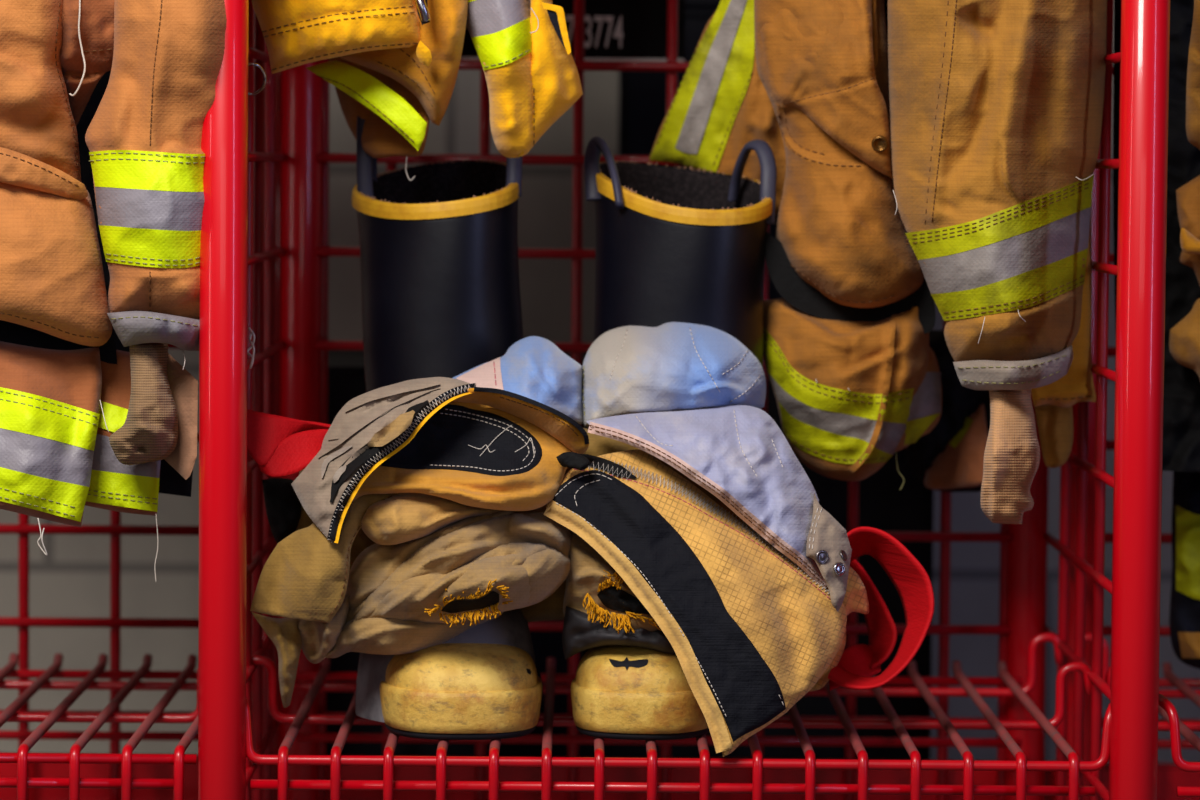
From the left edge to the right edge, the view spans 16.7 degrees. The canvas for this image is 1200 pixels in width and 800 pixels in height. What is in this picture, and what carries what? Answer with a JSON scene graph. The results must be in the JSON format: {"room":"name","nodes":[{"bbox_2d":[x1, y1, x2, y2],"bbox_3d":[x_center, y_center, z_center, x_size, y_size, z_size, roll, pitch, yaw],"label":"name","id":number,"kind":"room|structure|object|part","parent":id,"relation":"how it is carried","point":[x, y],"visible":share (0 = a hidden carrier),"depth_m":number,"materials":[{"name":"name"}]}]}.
{"room":"emergency services station","nodes":[
{"label":"emergency services station","id":0,"kind":"room"},
{"bbox_2d":[0,0,1199,761],"bbox_3d":[0.055,-0.720,4.121,6.400,3.020,0.150,0,3,0],"label":"wall","id":1,"kind":"structure","parent":0,"point":[73,580],"depth_m":4.09,"materials":[{"name":"grey paint"}]},
{"bbox_2d":[618,0,782,299],"bbox_3d":[0.151,0.038,4.000,0.277,1.079,0.168,0,3,0],"label":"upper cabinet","id":2,"kind":"object","parent":1,"relation":"attached to","point":[642,94],"visible":0.02,"depth_m":3.90,"materials":[{"name":"black metal"}]},
{"bbox_3d":[0.155,-0.436,3.972,0.277,0.130,0.168,0,3,0],"label":"lid","id":3,"kind":"part","parent":2,"relation":"part of","materials":[{"name":"black"}]},
{"bbox_3d":[0.057,0.978,1.414,6.400,0.100,5.450,0,3,0],"label":"floor","id":4,"kind":"structure","parent":0,"visible":0},
{"bbox_2d":[0,0,1199,799],"bbox_3d":[0.055,-0.046,3.110,1.900,1.750,0.587,0,3,0],"label":"rack","id":5,"kind":"object","parent":4,"relation":"on","point":[265,251],"visible":0.56,"depth_m":3.15,"materials":[{"name":"red metal"}]},
{"bbox_2d":[0,653,197,799],"bbox_3d":[-0.548,0.238,3.088,0.549,0.105,0.496,0,3,0],"label":"wire shelf","id":6,"kind":"object","parent":5,"relation":"attached to","point":[22,757],"visible":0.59,"depth_m":3.06,"materials":[{"name":"red metal"}]},
{"bbox_3d":[-0.547,0.266,2.854,0.498,0.007,0.007,0,3,0],"label":"rail","id":7,"kind":"part","parent":6,"relation":"part of","materials":[{"name":"red metal"}]},
{"bbox_3d":[-0.546,0.225,2.856,0.529,0.052,0.024,0,3,0],"label":"rail","id":8,"kind":"part","parent":6,"relation":"part of","materials":[{"name":"red metal"}]},
{"bbox_3d":[-0.549,0.204,3.249,0.549,0.052,0.007,0,3,0],"label":"cross rail","id":9,"kind":"part","parent":6,"relation":"part of","materials":[{"name":"red metal"}]},
{"bbox_3d":[-0.549,0.222,3.319,0.498,0.007,0.007,0,3,0],"label":"rail","id":10,"kind":"part","parent":6,"relation":"part of","materials":[{"name":"red metal"}]},
{"bbox_3d":[-0.550,0.272,3.322,0.498,0.007,0.007,0,3,0],"label":"rail","id":11,"kind":"part","parent":6,"relation":"part of","materials":[{"name":"red metal"}]},
{"bbox_3d":[-0.547,0.214,3.059,0.549,0.052,0.007,0,3,0],"label":"cross rail","id":12,"kind":"part","parent":6,"relation":"part of","materials":[{"name":"red metal"}]},
{"bbox_2d":[0,344,198,799],"bbox_3d":[-0.592,0.010,3.345,0.610,1.500,0.016,0,3,0],"label":"grille","id":13,"kind":"object","parent":5,"relation":"attached to","point":[115,529],"depth_m":3.35,"materials":[{"name":"red metal"}]},
{"bbox_2d":[0,0,226,581],"bbox_3d":[-0.377,-0.183,2.887,0.255,0.621,0.222,0,3,0],"label":"coat","id":14,"kind":"object","parent":5,"relation":"hanging from","point":[105,104],"visible":0.98,"depth_m":2.83,"materials":[{"name":"brown fabric"}]},
{"bbox_3d":[-0.426,-0.315,2.865,0.121,0.334,0.127,0,3,0],"label":"panel","id":15,"kind":"part","parent":14,"relation":"part of","materials":[{"name":"orange fabric"}]},
{"bbox_3d":[-0.418,0.060,2.843,0.125,0.053,0.039,0,3,-6],"label":"lime trim","id":16,"kind":"part","parent":14,"relation":"part of","materials":[{"name":"yellow fabric"}]},
{"bbox_3d":[-0.418,0.008,2.852,0.132,0.056,0.049,0,3,0],"label":"lime trim","id":17,"kind":"part","parent":14,"relation":"part of","materials":[{"name":"yellow fabric"}]},
{"bbox_3d":[-0.346,0.013,2.891,0.027,0.026,0.014,0,3,0],"label":"lime trim","id":18,"kind":"part","parent":14,"relation":"part of","materials":[{"name":"yellow fabric"}]},
{"bbox_3d":[-0.340,0.065,2.898,0.054,0.031,0.016,0,3,0],"label":"lime trim","id":19,"kind":"part","parent":14,"relation":"part of","materials":[{"name":"yellow fabric"}]},
{"bbox_3d":[-0.309,-0.159,2.829,0.098,0.028,0.072,0,3,0],"label":"lime trim","id":20,"kind":"part","parent":14,"relation":"part of","materials":[{"name":"yellow fabric"}]},
{"bbox_3d":[-0.307,-0.106,2.829,0.086,0.029,0.063,0,3,0],"label":"lime trim","id":21,"kind":"part","parent":14,"relation":"part of","materials":[{"name":"yellow fabric"}]},
{"bbox_3d":[-0.261,-0.033,2.831,0.033,1.750,0.033,0,3,0],"label":"post","id":22,"kind":"part","parent":5,"relation":"part of","materials":[{"name":"red metal"}]},
{"bbox_2d":[247,327,254,368],"bbox_3d":[-0.245,-0.036,2.877,0.005,0.030,0.013,-1,4,-30],"label":"knot","id":23,"kind":"object","parent":5,"relation":"attached to","point":[249,328],"visible":0.94,"depth_m":2.88,"materials":[{"name":"beige fabric"}]},
{"bbox_3d":[-0.288,-0.063,3.345,0.033,1.750,0.033,0,3,0],"label":"post","id":24,"kind":"part","parent":5,"relation":"part of","materials":[{"name":"red metal"}]},
{"bbox_2d":[248,62,266,95],"bbox_3d":[-0.246,-0.227,2.890,0.021,0.023,0.022,0,3,0],"label":"ring","id":25,"kind":"object","parent":5,"relation":"hanging from","point":[251,63],"visible":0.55,"depth_m":2.89,"materials":[{"name":"silver metal"}]},
{"bbox_2d":[246,0,284,799],"bbox_3d":[-0.262,0.027,3.097,0.011,1.500,0.492,0,3,0],"label":"grille","id":26,"kind":"object","parent":5,"relation":"attached to","point":[266,109],"depth_m":3.16,"materials":[{"name":"red metal"}]},
{"bbox_3d":[-0.267,-0.064,3.370,0.033,1.750,0.033,0,3,0],"label":"post","id":27,"kind":"part","parent":5,"relation":"part of","materials":[{"name":"red metal"}]},
{"bbox_3d":[-0.245,-0.062,3.346,0.033,1.750,0.033,0,3,0],"label":"post","id":28,"kind":"part","parent":5,"relation":"part of","materials":[{"name":"red metal"}]},
{"bbox_2d":[252,0,582,180],"bbox_3d":[-0.137,-0.331,2.976,0.234,0.343,0.182,2,4,28],"label":"coat","id":29,"kind":"object","parent":5,"relation":"hanging from","point":[393,65],"visible":0.99,"depth_m":2.95,"materials":[{"name":"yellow fabric"}]},
{"bbox_3d":[-0.175,-0.216,2.999,0.107,0.066,0.022,2,4,31],"label":"lime trim","id":30,"kind":"part","parent":29,"relation":"part of","materials":[{"name":"yellow fabric"}]},
{"bbox_3d":[-0.127,-0.280,2.907,0.012,0.021,0.009,0,3,0],"label":"zip pull","id":31,"kind":"part","parent":29,"relation":"part of","materials":[{"name":"silver metal"}]},
{"bbox_3d":[-0.070,-0.258,2.951,0.047,0.040,0.055,0,3,0],"label":"lime trim","id":32,"kind":"part","parent":29,"relation":"part of","materials":[{"name":"yellow fabric"}]},
{"bbox_2d":[461,0,684,61],"bbox_3d":[-0.056,-0.345,3.420,0.255,0.132,0.032,0,3,0],"label":"sign board","id":33,"kind":"object","parent":5,"relation":"attached to","point":[615,30],"visible":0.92,"depth_m":3.42,"materials":[{"name":"black"}]},
{"bbox_2d":[315,0,1013,799],"bbox_3d":[0.054,0.015,3.349,0.595,1.500,0.016,0,3,0],"label":"grille","id":34,"kind":"object","parent":5,"relation":"attached to","point":[1005,629],"depth_m":3.34,"materials":[{"name":"red metal"}]},
{"bbox_2d":[246,631,1110,799],"bbox_3d":[0.050,0.243,3.092,0.642,0.105,0.496,0,3,0],"label":"wire shelf","id":35,"kind":"object","parent":5,"relation":"attached to","point":[968,765],"visible":0.69,"depth_m":2.86,"materials":[{"name":"red metal"}]},
{"bbox_2d":[352,116,542,739],"bbox_3d":[-0.117,0.004,3.029,0.136,0.456,0.333,0,3,-8],"label":"rubber boot","id":36,"kind":"object","parent":35,"relation":"on","point":[440,281],"visible":0.65,"depth_m":3.03,"materials":[{"name":"black rubber"}]},
{"bbox_2d":[247,322,934,756],"bbox_3d":[-0.009,0.094,2.943,0.499,0.296,0.301,0,3,0],"label":"trousers","id":37,"kind":"object","parent":35,"relation":"on","point":[681,519],"visible":1,"depth_m":2.87,"materials":[{"name":"beige fabric"}]},
{"bbox_3d":[-0.121,0.130,2.913,0.202,0.126,0.220,0,3,0],"label":"leg","id":38,"kind":"part","parent":37,"relation":"part of","materials":[{"name":"fabric"}]},
{"bbox_3d":[0.027,0.115,2.919,0.118,0.130,0.106,0,3,0],"label":"leg","id":39,"kind":"part","parent":37,"relation":"part of","materials":[{"name":"fabric"}]},
{"bbox_3d":[0.161,0.177,2.960,0.034,0.066,0.056,0,3,0],"label":"trouser seat","id":40,"kind":"part","parent":37,"relation":"part of","materials":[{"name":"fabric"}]},
{"bbox_3d":[0.048,0.277,3.326,0.590,0.007,0.007,0,3,0],"label":"rail","id":41,"kind":"part","parent":35,"relation":"part of","materials":[{"name":"red metal"}]},
{"bbox_3d":[0.049,0.227,3.323,0.590,0.007,0.007,0,3,0],"label":"rail","id":42,"kind":"part","parent":35,"relation":"part of","materials":[{"name":"red metal"}]},
{"bbox_3d":[0.049,0.209,3.253,0.642,0.052,0.007,0,3,0],"label":"cross rail","id":43,"kind":"part","parent":35,"relation":"part of","materials":[{"name":"red metal"}]},
{"bbox_3d":[0.050,0.220,3.063,0.642,0.052,0.007,0,3,0],"label":"cross rail","id":44,"kind":"part","parent":35,"relation":"part of","materials":[{"name":"red metal"}]},
{"bbox_3d":[0.051,0.271,2.858,0.590,0.007,0.007,0,3,0],"label":"rail","id":45,"kind":"part","parent":35,"relation":"part of","materials":[{"name":"red metal"}]},
{"bbox_2d":[571,136,776,739],"bbox_3d":[0.056,0.018,3.038,0.151,0.428,0.331,0,3,0],"label":"rubber boot","id":46,"kind":"object","parent":35,"relation":"on","point":[673,243],"visible":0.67,"depth_m":3.03,"materials":[{"name":"black rubber"}]},
{"bbox_3d":[0.052,0.230,2.860,0.622,0.052,0.024,0,3,0],"label":"rail","id":47,"kind":"part","parent":35,"relation":"part of","materials":[{"name":"red metal"}]},
{"bbox_2d":[649,0,1106,523],"bbox_3d":[0.219,-0.220,3.074,0.229,0.602,0.423,-2,4,-42],"label":"coat","id":48,"kind":"object","parent":5,"relation":"hanging from","point":[970,128],"visible":0.99,"depth_m":2.98,"materials":[{"name":"brown fabric"}]},
{"bbox_3d":[0.087,-0.265,3.148,0.126,0.177,0.022,3,4,41],"label":"lime trim","id":49,"kind":"part","parent":48,"relation":"part of","materials":[{"name":"yellow fabric"}]},
{"bbox_3d":[0.105,-0.335,3.152,0.146,0.384,0.055,3,4,42],"label":"panel","id":50,"kind":"part","parent":48,"relation":"part of","materials":[{"name":"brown fabric"}]},
{"bbox_3d":[0.179,0.025,3.074,0.088,0.046,0.063,0,3,0],"label":"lime trim","id":51,"kind":"part","parent":48,"relation":"part of","materials":[{"name":"yellow fabric"}]},
{"bbox_3d":[0.172,-0.018,3.061,0.123,0.075,0.079,1,3,13],"label":"lime trim","id":52,"kind":"part","parent":48,"relation":"part of","materials":[{"name":"yellow fabric"}]},
{"bbox_3d":[0.177,-0.289,3.038,0.138,0.441,0.134,0,3,0],"label":"panel","id":53,"kind":"part","parent":48,"relation":"part of","materials":[{"name":"brown fabric"}]},
{"bbox_3d":[0.241,0.023,3.109,0.017,0.024,0.060,3,4,32],"label":"lime trim","id":54,"kind":"part","parent":48,"relation":"part of","materials":[{"name":"yellow fabric"}]},
{"bbox_3d":[0.293,-0.131,2.938,0.140,0.064,0.128,0,3,0],"label":"lime trim","id":55,"kind":"part","parent":48,"relation":"part of","materials":[{"name":"yellow fabric"}]},
{"bbox_3d":[0.310,-0.082,2.939,0.125,0.053,0.101,0,3,-15],"label":"lime trim","id":56,"kind":"part","parent":48,"relation":"part of","materials":[{"name":"yellow fabric"}]},
{"bbox_2d":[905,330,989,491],"bbox_3d":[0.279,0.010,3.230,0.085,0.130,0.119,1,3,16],"label":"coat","id":57,"kind":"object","parent":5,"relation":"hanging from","point":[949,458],"visible":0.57,"depth_m":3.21,"materials":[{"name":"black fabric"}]},
{"bbox_3d":[0.284,0.025,3.210,0.016,0.025,0.018,0,3,-15],"label":"lime trim","id":58,"kind":"part","parent":57,"relation":"part of","materials":[{"name":"yellow fabric"}]},
{"bbox_3d":[0.353,-0.057,3.349,0.033,1.750,0.033,0,3,0],"label":"post","id":59,"kind":"part","parent":5,"relation":"part of","materials":[{"name":"red metal"}]},
{"bbox_2d":[1043,0,1121,799],"bbox_3d":[0.372,0.032,3.101,0.011,1.500,0.492,0,3,0],"label":"grille","id":60,"kind":"object","parent":5,"relation":"attached to","point":[1071,545],"depth_m":3.06,"materials":[{"name":"red metal"}]},
{"bbox_3d":[0.397,-0.057,3.349,0.033,1.750,0.033,0,3,0],"label":"post","id":61,"kind":"part","parent":5,"relation":"part of","materials":[{"name":"red metal"}]},
{"bbox_3d":[0.375,-0.028,2.835,0.033,1.750,0.033,0,3,0],"label":"post","id":62,"kind":"part","parent":5,"relation":"part of","materials":[{"name":"red metal"}]},
{"bbox_2d":[1085,633,1199,796],"bbox_3d":[0.553,0.248,3.095,0.351,0.105,0.496,0,3,0],"label":"wire shelf","id":63,"kind":"object","parent":5,"relation":"attached to","point":[1167,710],"visible":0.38,"depth_m":3.06,"materials":[{"name":"red metal"}]},
{"bbox_3d":[0.552,0.213,3.256,0.351,0.052,0.007,0,3,0],"label":"cross rail","id":64,"kind":"part","parent":63,"relation":"part of","materials":[{"name":"red metal"}]},
{"bbox_3d":[0.553,0.224,3.066,0.351,0.052,0.007,0,3,0],"label":"cross rail","id":65,"kind":"part","parent":63,"relation":"part of","materials":[{"name":"red metal"}]},
{"bbox_3d":[0.551,0.281,3.329,0.300,0.007,0.007,0,3,0],"label":"rail","id":66,"kind":"part","parent":63,"relation":"part of","materials":[{"name":"red metal"}]},
{"bbox_3d":[0.555,0.235,2.863,0.332,0.052,0.024,0,3,0],"label":"rail","id":67,"kind":"part","parent":63,"relation":"part of","materials":[{"name":"red metal"}]},
{"bbox_3d":[0.552,0.231,3.326,0.300,0.007,0.007,0,3,0],"label":"rail","id":68,"kind":"part","parent":63,"relation":"part of","materials":[{"name":"red metal"}]},
{"bbox_2d":[1169,471,1199,668],"bbox_3d":[0.512,0.123,3.214,0.126,0.185,0.083,1,3,11],"label":"jacket","id":69,"kind":"object","parent":63,"relation":"on","point":[1184,616],"visible":0.92,"depth_m":3.21,"materials":[{"name":"black fabric"}]},
{"bbox_3d":[0.481,0.121,3.201,0.069,0.074,0.024,2,4,29],"label":"lime trim","id":70,"kind":"part","parent":69,"relation":"part of","materials":[{"name":"yellow fabric"}]},
{"bbox_3d":[0.482,0.194,3.213,0.061,0.025,0.028,2,4,26],"label":"hem trim","id":71,"kind":"part","parent":69,"relation":"part of","materials":[{"name":"beige fabric"}]},
{"bbox_3d":[0.554,0.276,2.861,0.300,0.007,0.007,0,3,0],"label":"rail","id":72,"kind":"part","parent":63,"relation":"part of","materials":[{"name":"red metal"}]},
{"bbox_2d":[1102,66,1199,727],"bbox_3d":[0.699,0.021,3.353,0.609,1.500,0.016,0,3,0],"label":"grille","id":73,"kind":"object","parent":5,"relation":"attached to","point":[1165,538],"depth_m":3.35,"materials":[{"name":"red metal"}]},
{"bbox_2d":[1113,0,1199,472],"bbox_3d":[0.474,-0.224,3.011,0.176,0.580,0.208,0,3,0],"label":"coat","id":74,"kind":"object","parent":5,"relation":"hanging from","point":[1181,412],"visible":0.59,"depth_m":3.10,"materials":[{"name":"beige fabric"}]},
{"bbox_3d":[0.480,-0.318,2.961,0.112,0.360,0.117,0,3,0],"label":"panel","id":75,"kind":"part","parent":74,"relation":"part of","materials":[{"name":"beige fabric"}]},
{"bbox_2d":[326,350,933,759],"bbox_3d":[-0.003,0.240,3.710,0.582,0.556,0.408,0,3,0],"label":"wire rack","id":76,"kind":"object","parent":4,"relation":"on","point":[883,506],"visible":0.03,"depth_m":3.51,"materials":[{"name":"red metal"}]},
{"bbox_3d":[-0.001,-0.005,3.696,0.582,0.067,0.408,0,3,0],"label":"lid","id":77,"kind":"part","parent":76,"relation":"part of","materials":[{"name":"red metal"}]}
]}

